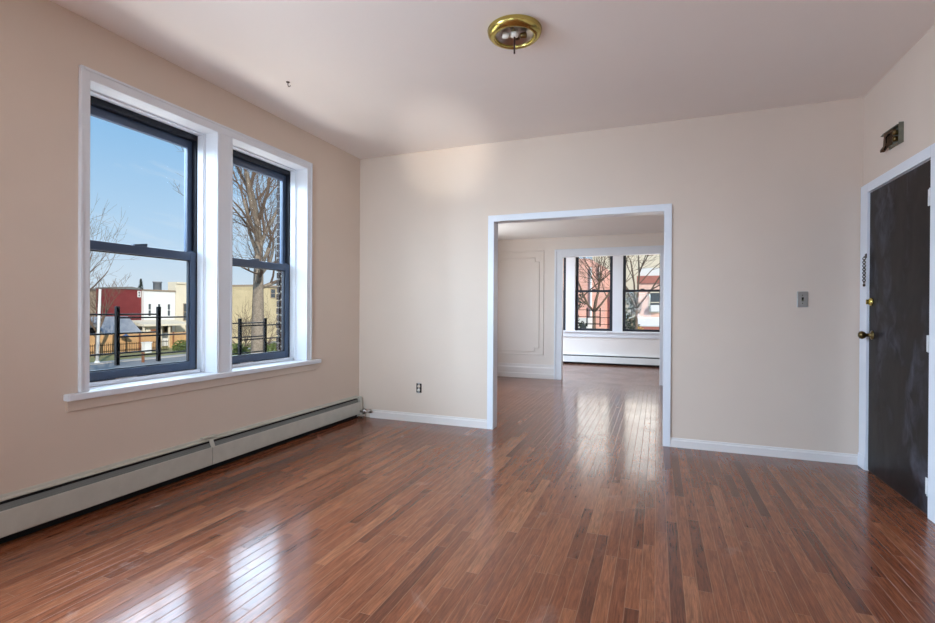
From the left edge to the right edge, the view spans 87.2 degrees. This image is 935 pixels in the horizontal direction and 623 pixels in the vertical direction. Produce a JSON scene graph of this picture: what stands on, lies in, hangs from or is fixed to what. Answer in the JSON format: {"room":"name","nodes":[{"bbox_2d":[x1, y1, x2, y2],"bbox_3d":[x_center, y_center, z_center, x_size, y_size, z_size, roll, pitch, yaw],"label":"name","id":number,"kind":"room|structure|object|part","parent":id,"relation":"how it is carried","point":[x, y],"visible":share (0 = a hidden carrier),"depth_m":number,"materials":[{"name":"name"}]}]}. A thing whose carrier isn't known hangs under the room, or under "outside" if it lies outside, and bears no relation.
{"room":"empty living room","nodes":[
{"label":"empty living room","id":0,"kind":"room"},
{"bbox_2d":[137,279,142,288],"bbox_3d":[-52.915,-0.927,79.488,4.424,8.868,4.125,0,0,21],"label":"conifer","id":1,"kind":"object","parent":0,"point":[141,281],"visible":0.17,"depth_m":79.47,"materials":[{"name":"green plant"}]},
{"bbox_2d":[0,0,359,494],"bbox_3d":[-2.417,-0.261,2.675,0.281,2.850,6.254,0,0,21],"label":"wall","id":2,"kind":"structure","parent":0,"point":[44,44],"depth_m":2.76,"materials":[{"name":"paint"}]},
{"bbox_2d":[90,81,215,381],"bbox_3d":[-2.172,-0.446,3.307,0.281,1.811,0.908,0,0,21],"label":"window","id":3,"kind":"structure","parent":2,"relation":"in","point":[198,142],"depth_m":3.68,"materials":[{"name":"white wood"}]},
{"bbox_2d":[90,306,185,365],"bbox_3d":[-2.325,0.164,3.367,0.046,0.397,0.900,0,0,21],"label":"guard","id":4,"kind":"object","parent":3,"relation":"attached to","point":[116,314],"visible":0.86,"depth_m":3.40,"materials":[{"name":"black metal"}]},
{"bbox_3d":[-2.352,0.164,3.297,0.022,0.397,0.024,0,0,21],"label":"post","id":5,"kind":"part","parent":4,"relation":"part of","materials":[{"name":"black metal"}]},
{"bbox_3d":[-2.246,0.163,3.570,0.022,0.397,0.024,0,0,21],"label":"post","id":6,"kind":"part","parent":4,"relation":"part of","materials":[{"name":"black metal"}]},
{"bbox_3d":[-2.260,-0.839,3.341,0.038,0.896,0.844,0,0,21],"label":"sash","id":7,"kind":"part","parent":3,"relation":"part of","materials":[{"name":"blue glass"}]},
{"bbox_3d":[-2.220,-0.004,3.326,0.048,0.876,0.844,0,0,21],"label":"sash","id":8,"kind":"part","parent":3,"relation":"part of","materials":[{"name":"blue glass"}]},
{"bbox_2d":[0,395,371,543],"bbox_3d":[-2.169,1.041,2.672,0.201,0.249,5.822,0,0,21],"label":"baseboard heater","id":9,"kind":"object","parent":2,"relation":"attached to","point":[25,511],"visible":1,"depth_m":3.14,"materials":[{"name":"beige metal"}]},
{"bbox_3d":[-2.248,1.029,2.691,0.041,0.211,5.802,0,0,21],"label":"panel","id":10,"kind":"part","parent":9,"relation":"part of","materials":[{"name":"beige metal"}]},
{"bbox_2d":[66,364,316,412],"bbox_3d":[-1.852,0.532,3.746,0.014,0.067,2.153,0,0,21],"label":"trim","id":11,"kind":"structure","parent":2,"relation":"attached to","point":[91,403],"depth_m":3.35,"materials":[{"name":"paint"}]},
{"bbox_2d":[63,357,320,401],"bbox_3d":[-1.911,0.466,3.776,0.223,0.063,2.194,0,0,21],"label":"sill","id":12,"kind":"structure","parent":2,"relation":"attached to","point":[139,383],"depth_m":3.38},
{"bbox_2d":[78,65,312,392],"bbox_3d":[-1.845,-0.471,3.728,0.027,1.863,2.006,0,0,21],"label":"trim","id":13,"kind":"structure","parent":2,"relation":"attached to","point":[225,135],"depth_m":3.66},
{"bbox_2d":[232,139,305,363],"bbox_3d":[-1.807,-0.447,4.254,0.281,1.811,0.895,0,0,21],"label":"window","id":14,"kind":"structure","parent":2,"relation":"in","point":[292,177],"depth_m":4.62,"materials":[{"name":"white wood"}]},
{"bbox_2d":[232,318,280,354],"bbox_3d":[-1.964,0.238,4.303,0.046,0.355,0.865,0,0,21],"label":"guard","id":15,"kind":"object","parent":14,"relation":"attached to","point":[264,322],"visible":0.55,"depth_m":4.39,"materials":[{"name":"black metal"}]},
{"bbox_3d":[-1.978,0.238,4.268,0.022,0.355,0.024,0,0,21],"label":"post","id":16,"kind":"part","parent":15,"relation":"part of","materials":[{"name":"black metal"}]},
{"bbox_3d":[-1.872,0.238,4.543,0.022,0.355,0.024,0,0,21],"label":"post","id":17,"kind":"part","parent":15,"relation":"part of","materials":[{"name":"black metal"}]},
{"bbox_3d":[-1.895,-0.840,4.287,0.038,0.896,0.831,0,0,21],"label":"sash","id":18,"kind":"part","parent":14,"relation":"part of","materials":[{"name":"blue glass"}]},
{"bbox_3d":[-1.855,-0.005,4.273,0.048,0.876,0.831,0,0,21],"label":"sash","id":19,"kind":"part","parent":14,"relation":"part of","materials":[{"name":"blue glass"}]},
{"bbox_2d":[280,271,281,350],"bbox_3d":[-2.575,1.163,2.738,0.040,6.000,6.254,0,0,21],"label":"wall","id":20,"kind":"structure","parent":0,"point":[280,271],"depth_m":4.71,"materials":[{"name":"brick"}]},
{"bbox_2d":[276,180,279,350],"bbox_3d":[-1.812,-0.412,4.709,0.032,1.824,0.019,0,0,21],"label":"trim","id":21,"kind":"structure","parent":20,"relation":"attached to","point":[278,181],"depth_m":4.70,"materials":[{"name":"brick"}]},
{"bbox_2d":[0,363,934,622],"bbox_3d":[0.963,1.276,4.828,5.060,0.200,12.900,0,0,21],"label":"floor","id":22,"kind":"structure","parent":0,"point":[573,508],"depth_m":2.56,"materials":[{"name":"brown wood"}]},
{"bbox_2d":[50,0,934,158],"bbox_3d":[-0.197,-1.745,1.764,5.060,0.150,6.354,0,0,21],"label":"ceiling","id":23,"kind":"structure","parent":0,"point":[367,78],"depth_m":3.22,"materials":[{"name":"paint"}]},
{"bbox_2d":[487,14,541,53],"bbox_3d":[0.279,-1.602,2.918,0.322,0.140,0.322,0,0,21],"label":"ceiling light","id":24,"kind":"object","parent":23,"relation":"attached to","point":[513,31],"visible":1,"depth_m":2.89,"materials":[{"name":"gold metal"}]},
{"bbox_2d":[502,32,508,38],"bbox_3d":[0.226,-1.641,2.921,0.041,0.036,0.034,0,0,2],"label":"bulb","id":25,"kind":"object","parent":24,"relation":"attached to","point":[505,35],"depth_m":2.91,"materials":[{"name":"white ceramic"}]},
{"bbox_2d":[520,32,526,38],"bbox_3d":[0.332,-1.640,2.915,0.041,0.036,0.034,0,0,2],"label":"socket","id":26,"kind":"object","parent":24,"relation":"attached to","point":[522,34],"depth_m":2.90,"materials":[{"name":"gold metal"}]},
{"bbox_2d":[497,233,663,364],"bbox_3d":[2.273,-0.139,8.201,5.060,2.620,0.100,0,0,21],"label":"wall","id":27,"kind":"structure","parent":0,"point":[517,278],"depth_m":8.59,"materials":[{"name":"paint"}]},
{"bbox_2d":[497,258,539,350],"bbox_3d":[0.875,-0.123,8.680,0.795,1.638,0.013,0,0,21],"label":"trim","id":28,"kind":"structure","parent":27,"relation":"attached to","point":[506,258],"depth_m":8.55,"materials":[{"name":"paint"}]},
{"bbox_2d":[497,250,543,354],"bbox_3d":[0.873,-0.153,8.680,0.960,1.818,0.013,0,0,21],"label":"trim","id":29,"kind":"structure","parent":27,"relation":"attached to","point":[539,250],"depth_m":8.51,"materials":[{"name":"paint"}]},
{"bbox_2d":[497,362,553,373],"bbox_3d":[0.818,1.039,8.701,1.437,0.245,0.018,0,0,21],"label":"baseboard","id":30,"kind":"structure","parent":27,"relation":"attached to","point":[501,367],"depth_m":8.62,"materials":[{"name":"paint"}]},
{"bbox_2d":[497,371,553,378],"bbox_3d":[0.811,1.119,8.686,1.437,0.085,0.014,0,0,21],"label":"trim","id":31,"kind":"structure","parent":27,"relation":"attached to","point":[502,374],"depth_m":8.60,"materials":[{"name":"paint"}]},
{"bbox_2d":[554,245,663,385],"bbox_3d":[2.357,0.058,8.152,1.817,2.228,0.132,0,0,21],"label":"trim","id":32,"kind":"structure","parent":27,"relation":"attached to","point":[560,254],"depth_m":8.30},
{"bbox_2d":[498,214,663,239],"bbox_3d":[1.622,-1.544,6.486,5.060,0.565,3.766,0,0,21],"label":"ceiling","id":33,"kind":"structure","parent":0,"point":[639,224],"depth_m":7.41,"materials":[{"name":"white paint"}]},
{"bbox_2d":[359,97,863,453],"bbox_3d":[1.050,-0.248,4.636,4.779,2.850,0.100,0,0,21],"label":"wall","id":34,"kind":"structure","parent":0,"point":[766,203],"depth_m":4.23,"materials":[{"name":"paint"}]},
{"bbox_2d":[416,383,421,392],"bbox_3d":[-0.514,0.808,5.180,0.060,0.108,0.015,0,0,21],"label":"wall outlet","id":35,"kind":"object","parent":34,"relation":"attached to","point":[418,385],"visible":1,"depth_m":5.18,"materials":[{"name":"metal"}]},
{"bbox_2d":[370,409,486,428],"bbox_3d":[-0.436,1.121,5.149,1.357,0.090,0.016,0,0,21],"label":"baseboard","id":36,"kind":"structure","parent":34,"relation":"attached to","point":[382,414],"depth_m":5.13,"materials":[{"name":"paint"}]},
{"bbox_2d":[487,203,671,446],"bbox_3d":[1.009,0.115,4.642,1.690,2.124,0.120,0,0,21],"label":"trim","id":37,"kind":"structure","parent":34,"relation":"attached to","point":[493,220],"depth_m":4.56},
{"bbox_2d":[670,437,857,464],"bbox_3d":[2.402,1.147,4.055,1.347,0.080,0.016,0,0,21],"label":"baseboard","id":38,"kind":"structure","parent":34,"relation":"attached to","point":[812,455],"depth_m":4.03,"materials":[{"name":"paint"}]},
{"bbox_2d":[797,291,807,306],"bbox_3d":[2.689,-0.098,3.939,0.076,0.127,0.024,0,0,21],"label":"light switch","id":39,"kind":"object","parent":34,"relation":"attached to","point":[802,296],"visible":1,"depth_m":3.94,"materials":[{"name":"metal"}]},
{"bbox_2d":[563,336,659,356],"bbox_3d":[3.256,-0.142,10.748,5.060,2.620,0.200,0,0,21],"label":"wall","id":40,"kind":"structure","parent":0,"point":[571,345],"depth_m":10.68,"materials":[{"name":"paint"}]},
{"bbox_2d":[563,258,565,329],"bbox_3d":[1.876,-0.434,11.280,0.828,1.784,0.200,0,0,21],"label":"window","id":41,"kind":"structure","parent":40,"relation":"in","point":[564,290],"depth_m":11.09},
{"bbox_3d":[1.855,-0.031,11.232,0.794,0.902,0.035,0,0,21],"label":"sash","id":42,"kind":"part","parent":41,"relation":"part of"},
{"bbox_3d":[1.873,-0.873,11.263,0.794,0.872,0.032,0,0,21],"label":"sash","id":43,"kind":"part","parent":41,"relation":"part of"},
{"bbox_2d":[575,256,612,330],"bbox_3d":[2.815,-0.427,10.918,0.836,1.784,0.200,0,0,21],"label":"window","id":44,"kind":"structure","parent":40,"relation":"in","point":[577,290],"depth_m":10.89,"materials":[{"name":"black metal"}]},
{"bbox_2d":[578,308,609,326],"bbox_3d":[2.823,0.125,10.949,0.808,0.420,0.046,0,0,21],"label":"guard","id":45,"kind":"object","parent":44,"relation":"attached to","point":[586,316],"visible":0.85,"depth_m":10.94,"materials":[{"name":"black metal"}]},
{"bbox_3d":[2.677,0.124,11.005,0.024,0.420,0.022,0,0,21],"label":"post","id":46,"kind":"part","parent":45,"relation":"part of","materials":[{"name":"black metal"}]},
{"bbox_3d":[2.794,-0.024,10.870,0.802,0.902,0.035,0,0,21],"label":"sash","id":47,"kind":"part","parent":44,"relation":"part of","materials":[{"name":"clear glass"}]},
{"bbox_3d":[2.812,-0.866,10.901,0.802,0.872,0.032,0,0,21],"label":"sash","id":48,"kind":"part","parent":44,"relation":"part of","materials":[{"name":"clear glass"}]},
{"bbox_2d":[566,256,622,331],"bbox_3d":[2.752,-0.478,10.825,3.499,1.815,0.018,0,0,21],"label":"trim","id":49,"kind":"structure","parent":40,"relation":"attached to","point":[617,260],"depth_m":10.66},
{"bbox_2d":[563,353,659,366],"bbox_3d":[3.099,1.059,10.668,4.279,0.216,0.066,0,0,21],"label":"baseboard heater","id":50,"kind":"object","parent":40,"relation":"attached to","point":[641,361],"visible":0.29,"depth_m":10.64,"materials":[{"name":"white metal"}]},
{"bbox_3d":[3.101,1.044,10.673,4.279,0.186,0.055,0,0,21],"label":"panel","id":51,"kind":"part","parent":50,"relation":"part of","materials":[{"name":"white metal"}]},
{"bbox_2d":[563,330,659,338],"bbox_3d":[2.797,0.498,10.778,3.629,0.135,0.075,0,0,21],"label":"sill","id":52,"kind":"structure","parent":40,"relation":"attached to","point":[608,334],"depth_m":10.64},
{"bbox_2d":[622,256,659,331],"bbox_3d":[3.760,-0.420,10.553,0.836,1.784,0.200,0,0,21],"label":"window","id":53,"kind":"structure","parent":40,"relation":"in","point":[624,329],"depth_m":10.61,"materials":[{"name":"black metal"}]},
{"bbox_3d":[3.757,-0.860,10.537,0.802,0.872,0.032,0,0,21],"label":"sash","id":54,"kind":"part","parent":53,"relation":"part of","materials":[{"name":"clear glass"}]},
{"bbox_3d":[3.739,-0.018,10.506,0.802,0.902,0.035,0,0,21],"label":"sash","id":55,"kind":"part","parent":53,"relation":"part of","materials":[{"name":"clear glass"}]},
{"bbox_2d":[863,24,934,470],"bbox_3d":[2.054,-0.229,0.898,0.216,2.850,6.154,0,0,21],"label":"wall","id":56,"kind":"structure","parent":0,"point":[906,93],"depth_m":3.19,"materials":[{"name":"paint"}]},
{"bbox_2d":[880,121,903,152],"bbox_3d":[2.851,-1.166,3.312,0.046,0.135,0.265,0,0,21],"label":"wall box","id":57,"kind":"object","parent":56,"relation":"attached to","point":[894,136],"visible":1,"depth_m":3.26,"materials":[{"name":"gold metal"}]},
{"bbox_2d":[858,160,930,514],"bbox_3d":[2.881,0.154,3.232,0.268,2.076,0.897,0,0,21],"label":"door","id":58,"kind":"structure","parent":56,"relation":"in","point":[899,290],"depth_m":3.19,"materials":[{"name":"black paint"}]},
{"bbox_3d":[2.934,0.174,3.624,0.086,0.068,0.068,0,0,21],"label":"knob","id":59,"kind":"part","parent":58,"relation":"part of","materials":[{"name":"gold metal"}]},
{"bbox_2d":[858,143,934,522],"bbox_3d":[2.930,0.117,3.211,0.242,2.150,1.180,0,0,21],"label":"trim","id":60,"kind":"structure","parent":56,"relation":"attached to","point":[928,153],"depth_m":3.22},
{"bbox_2d":[862,254,866,286],"bbox_3d":[2.982,-0.310,3.693,0.025,0.247,0.026,0,0,21],"label":"chain","id":61,"kind":"object","parent":60,"relation":"hanging from","point":[865,256],"visible":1,"depth_m":3.69,"materials":[{"name":"silver metal"}]},
{"bbox_3d":[2.981,-0.309,3.692,0.018,0.200,0.018,0,0,-24],"label":"chain","id":62,"kind":"part","parent":61,"relation":"part of","materials":[{"name":"silver metal"}]},
{"label":"outside","id":63,"kind":"structure","parent":0,"visible":0},
{"bbox_2d":[90,343,269,361],"bbox_3d":[-29.644,3.732,44.660,10.200,0.060,26.000,0,0,21],"label":"lawn","id":64,"kind":"structure","parent":63,"point":[106,357],"depth_m":41.60,"materials":[{"name":"green plant"}]},
{"bbox_2d":[90,324,101,333],"bbox_3d":[-35.439,2.412,42.391,4.600,2.650,4.400,0,0,21],"label":"shed","id":65,"kind":"object","parent":64,"relation":"on","point":[92,331],"visible":0.07,"depth_m":43.22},
{"bbox_2d":[90,273,129,357],"bbox_3d":[-30.175,-0.096,39.928,4.560,7.742,4.705,0,0,-40],"label":"bare tree","id":66,"kind":"object","parent":64,"relation":"on","point":[95,300],"visible":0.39,"depth_m":39.99,"materials":[{"name":"brown plant"}]},
{"bbox_2d":[90,316,141,332],"bbox_3d":[-33.149,2.107,46.170,3.250,3.260,3.500,0,0,21],"label":"shed","id":67,"kind":"object","parent":64,"relation":"on","point":[126,325],"visible":0.16,"depth_m":46.16,"materials":[{"name":"blue"}]},
{"bbox_2d":[90,333,155,353],"bbox_3d":[-30.736,2.858,43.895,0.140,1.800,6.590,0,0,21],"label":"fence","id":68,"kind":"object","parent":64,"relation":"on","point":[104,339],"visible":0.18,"depth_m":44.17,"materials":[{"name":"orange wood"}]},
{"bbox_3d":[-30.190,2.857,45.255,0.100,1.800,0.120,0,0,21],"label":"post","id":69,"kind":"part","parent":68,"relation":"part of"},
{"bbox_2d":[90,340,168,356],"bbox_3d":[-29.829,3.240,43.337,0.060,1.050,7.400,0,0,21],"label":"iron fence","id":70,"kind":"object","parent":64,"relation":"on","point":[163,341],"visible":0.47,"depth_m":41.98,"materials":[{"name":"metal"}]},
{"bbox_3d":[-29.828,3.215,43.337,0.060,0.800,7.400,0,0,21],"label":"rail","id":71,"kind":"part","parent":70,"relation":"part of","materials":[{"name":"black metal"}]},
{"bbox_2d":[141,342,152,352],"bbox_3d":[-28.822,3.223,44.127,0.570,0.970,0.680,0,0,21],"label":"utility box","id":72,"kind":"object","parent":64,"relation":"on","point":[145,345],"visible":0.89,"depth_m":43.94,"materials":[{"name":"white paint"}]},
{"bbox_2d":[132,289,185,346],"bbox_3d":[-32.716,0.722,51.092,4.600,6.000,5.200,0,0,21],"label":"house","id":73,"kind":"structure","parent":64,"relation":"on","point":[150,299],"depth_m":51.34,"materials":[{"name":"paint"}]},
{"bbox_2d":[152,281,161,289],"bbox_3d":[-42.572,-3.412,67.427,1.160,1.400,1.160,0,0,21],"label":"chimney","id":74,"kind":"object","parent":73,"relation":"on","point":[157,285],"visible":0.77,"depth_m":67.01,"materials":[{"name":"grey"}]},
{"bbox_3d":[-30.775,2.559,50.667,0.150,2.350,0.160,0,0,21],"label":"porch post","id":75,"kind":"part","parent":73,"relation":"part of","materials":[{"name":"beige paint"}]},
{"bbox_2d":[170,332,185,347],"bbox_3d":[-29.820,2.909,50.996,0.140,1.660,2.300,0,0,21],"label":"fence","id":76,"kind":"object","parent":64,"relation":"on","point":[173,338],"visible":0.51,"depth_m":50.53,"materials":[{"name":"orange wood"}]},
{"bbox_2d":[172,340,185,350],"bbox_3d":[-26.450,3.201,47.019,2.097,1.495,4.049,0,0,21],"label":"shrub","id":77,"kind":"object","parent":64,"relation":"on","point":[180,346],"visible":0.34,"depth_m":45.60,"materials":[{"name":"green plant"}]},
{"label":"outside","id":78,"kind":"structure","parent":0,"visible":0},
{"bbox_2d":[90,348,249,364],"bbox_3d":[-24.779,3.760,41.712,1.000,0.080,28.000,0,0,21],"label":"sidewalk","id":79,"kind":"structure","parent":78,"point":[178,355],"depth_m":38.13,"materials":[{"name":"concrete"}]},
{"bbox_2d":[94,289,100,362],"bbox_3d":[-26.955,1.084,35.764,0.398,5.456,0.426,0,0,-18],"label":"lamp post","id":80,"kind":"object","parent":79,"relation":"on","point":[99,294],"visible":0.84,"depth_m":35.77,"materials":[{"name":"white metal"}]},
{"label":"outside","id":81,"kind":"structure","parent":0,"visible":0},
{"bbox_2d":[90,341,277,370],"bbox_3d":[-14.524,3.994,45.796,100.000,0.300,115.000,0,0,21],"label":"street","id":82,"kind":"structure","parent":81,"point":[181,358],"depth_m":36.15,"materials":[{"name":"grey asphalt"}]},
{"bbox_2d":[90,288,95,316],"bbox_3d":[-46.129,0.437,64.944,11.200,6.320,28.000,0,0,21],"label":"building","id":83,"kind":"structure","parent":82,"relation":"on","point":[94,289],"depth_m":56.90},
{"bbox_2d":[90,193,133,290],"bbox_3d":[-19.074,-1.079,23.687,5.149,9.948,7.576,0,0,-15],"label":"bare tree","id":84,"kind":"object","parent":82,"relation":"on","point":[91,233],"visible":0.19,"depth_m":24.96,"materials":[{"name":"brown plant"}]},
{"bbox_2d":[95,287,141,319],"bbox_3d":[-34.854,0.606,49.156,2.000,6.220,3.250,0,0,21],"label":"brick building","id":85,"kind":"structure","parent":82,"relation":"on","point":[129,300],"depth_m":48.74,"materials":[{"name":"red brick"}]},
{"bbox_2d":[141,352,144,361],"bbox_3d":[-24.378,3.439,36.906,0.180,0.760,0.180,0,0,21],"label":"wooden post","id":86,"kind":"object","parent":82,"relation":"on","point":[142,357],"visible":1,"depth_m":36.87,"materials":[{"name":"brown wood"}]},
{"bbox_2d":[168,282,185,331],"bbox_3d":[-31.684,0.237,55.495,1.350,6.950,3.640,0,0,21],"label":"house","id":87,"kind":"structure","parent":82,"relation":"on","point":[179,287],"depth_m":54.05,"materials":[{"name":"paint"}]},
{"bbox_3d":[-31.665,-3.138,55.483,1.350,0.200,3.640,0,0,21],"label":"cornice","id":88,"kind":"part","parent":87,"relation":"part of","materials":[{"name":"beige paint"}]},
{"bbox_2d":[169,144,277,353],"bbox_3d":[-9.291,-3.915,22.032,10.283,15.754,9.692,0,0,32],"label":"bare tree","id":89,"kind":"object","parent":82,"relation":"on","point":[257,241],"visible":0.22,"depth_m":20.89,"materials":[{"name":"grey plant"}]},
{"bbox_2d":[232,302,274,346],"bbox_3d":[-17.242,0.873,37.653,5.380,5.968,4.056,0,0,-44],"label":"bare shrub","id":90,"kind":"object","parent":82,"relation":"on","point":[245,327],"visible":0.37,"depth_m":37.78,"materials":[{"name":"brown plant"}]},
{"bbox_2d":[232,285,277,343],"bbox_3d":[-26.809,0.187,70.570,11.200,7.000,27.600,0,0,21],"label":"building","id":91,"kind":"structure","parent":82,"relation":"on","point":[241,294],"depth_m":58.94,"materials":[{"name":"paint"}]},
{"bbox_2d":[232,342,277,355],"bbox_3d":[-12.310,2.830,29.300,2.180,2.168,7.049,0,0,21],"label":"hedge","id":92,"kind":"object","parent":82,"relation":"on","point":[272,347],"visible":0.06,"depth_m":28.01,"materials":[{"name":"green plant"}]},
{"bbox_2d":[232,295,277,343],"bbox_3d":[-16.712,1.372,41.523,5.493,6.821,5.601,0,0,21],"label":"bare shrub","id":93,"kind":"object","parent":82,"relation":"on","point":[267,295],"visible":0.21,"depth_m":41.59,"materials":[{"name":"brown plant"}]},
{"bbox_2d":[578,292,586,327],"bbox_3d":[7.814,0.731,35.567,1.664,6.552,1.182,0,0,21],"label":"evergreen shrub","id":94,"kind":"object","parent":82,"relation":"on","point":[579,302],"visible":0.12,"depth_m":35.36,"materials":[{"name":"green plant"}]},
{"bbox_2d":[578,318,591,327],"bbox_3d":[7.806,2.239,37.966,3.280,3.520,2.540,0,0,21],"label":"garage","id":95,"kind":"structure","parent":82,"relation":"on","point":[581,319],"depth_m":36.40,"materials":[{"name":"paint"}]},
{"bbox_2d":[563,258,609,328],"bbox_3d":[6.550,-0.232,44.530,12.180,8.400,8.190,0,0,21],"label":"building","id":96,"kind":"structure","parent":82,"relation":"on","point":[590,296],"depth_m":39.15,"materials":[{"name":"brick"}]},
{"bbox_2d":[563,255,656,327],"bbox_3d":[8.143,-1.788,29.694,8.084,11.635,5.616,0,0,1],"label":"bare tree","id":97,"kind":"object","parent":82,"relation":"on","point":[594,309],"visible":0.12,"depth_m":30.03,"materials":[{"name":"brown plant"}]},
{"bbox_2d":[579,255,659,328],"bbox_3d":[7.917,-1.659,22.882,6.673,11.422,8.671,0,0,-30],"label":"bare tree","id":98,"kind":"object","parent":82,"relation":"on","point":[636,305],"visible":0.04,"depth_m":23.13,"materials":[{"name":"brown plant"}]},
{"bbox_2d":[592,254,659,328],"bbox_3d":[18.277,-2.251,55.005,7.700,12.500,8.200,0,0,21],"label":"house","id":99,"kind":"structure","parent":82,"relation":"on","point":[629,283],"depth_m":51.16,"materials":[{"name":"paint"}]},
{"bbox_2d":[626,292,641,328],"bbox_3d":[10.414,1.317,31.345,1.380,5.438,1.119,0,0,21],"label":"evergreen shrub","id":100,"kind":"object","parent":82,"relation":"on","point":[631,308],"visible":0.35,"depth_m":31.25,"materials":[{"name":"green plant"}]},
{"bbox_2d":[637,268,659,329],"bbox_3d":[17.799,0.359,39.706,7.550,7.380,9.100,0,0,21],"label":"brick house","id":101,"kind":"structure","parent":82,"relation":"on","point":[648,318],"depth_m":37.44,"materials":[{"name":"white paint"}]},
{"bbox_3d":[17.985,-2.431,40.139,7.550,0.560,8.150,0,0,21],"label":"cornice","id":102,"kind":"part","parent":101,"relation":"part of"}
]}

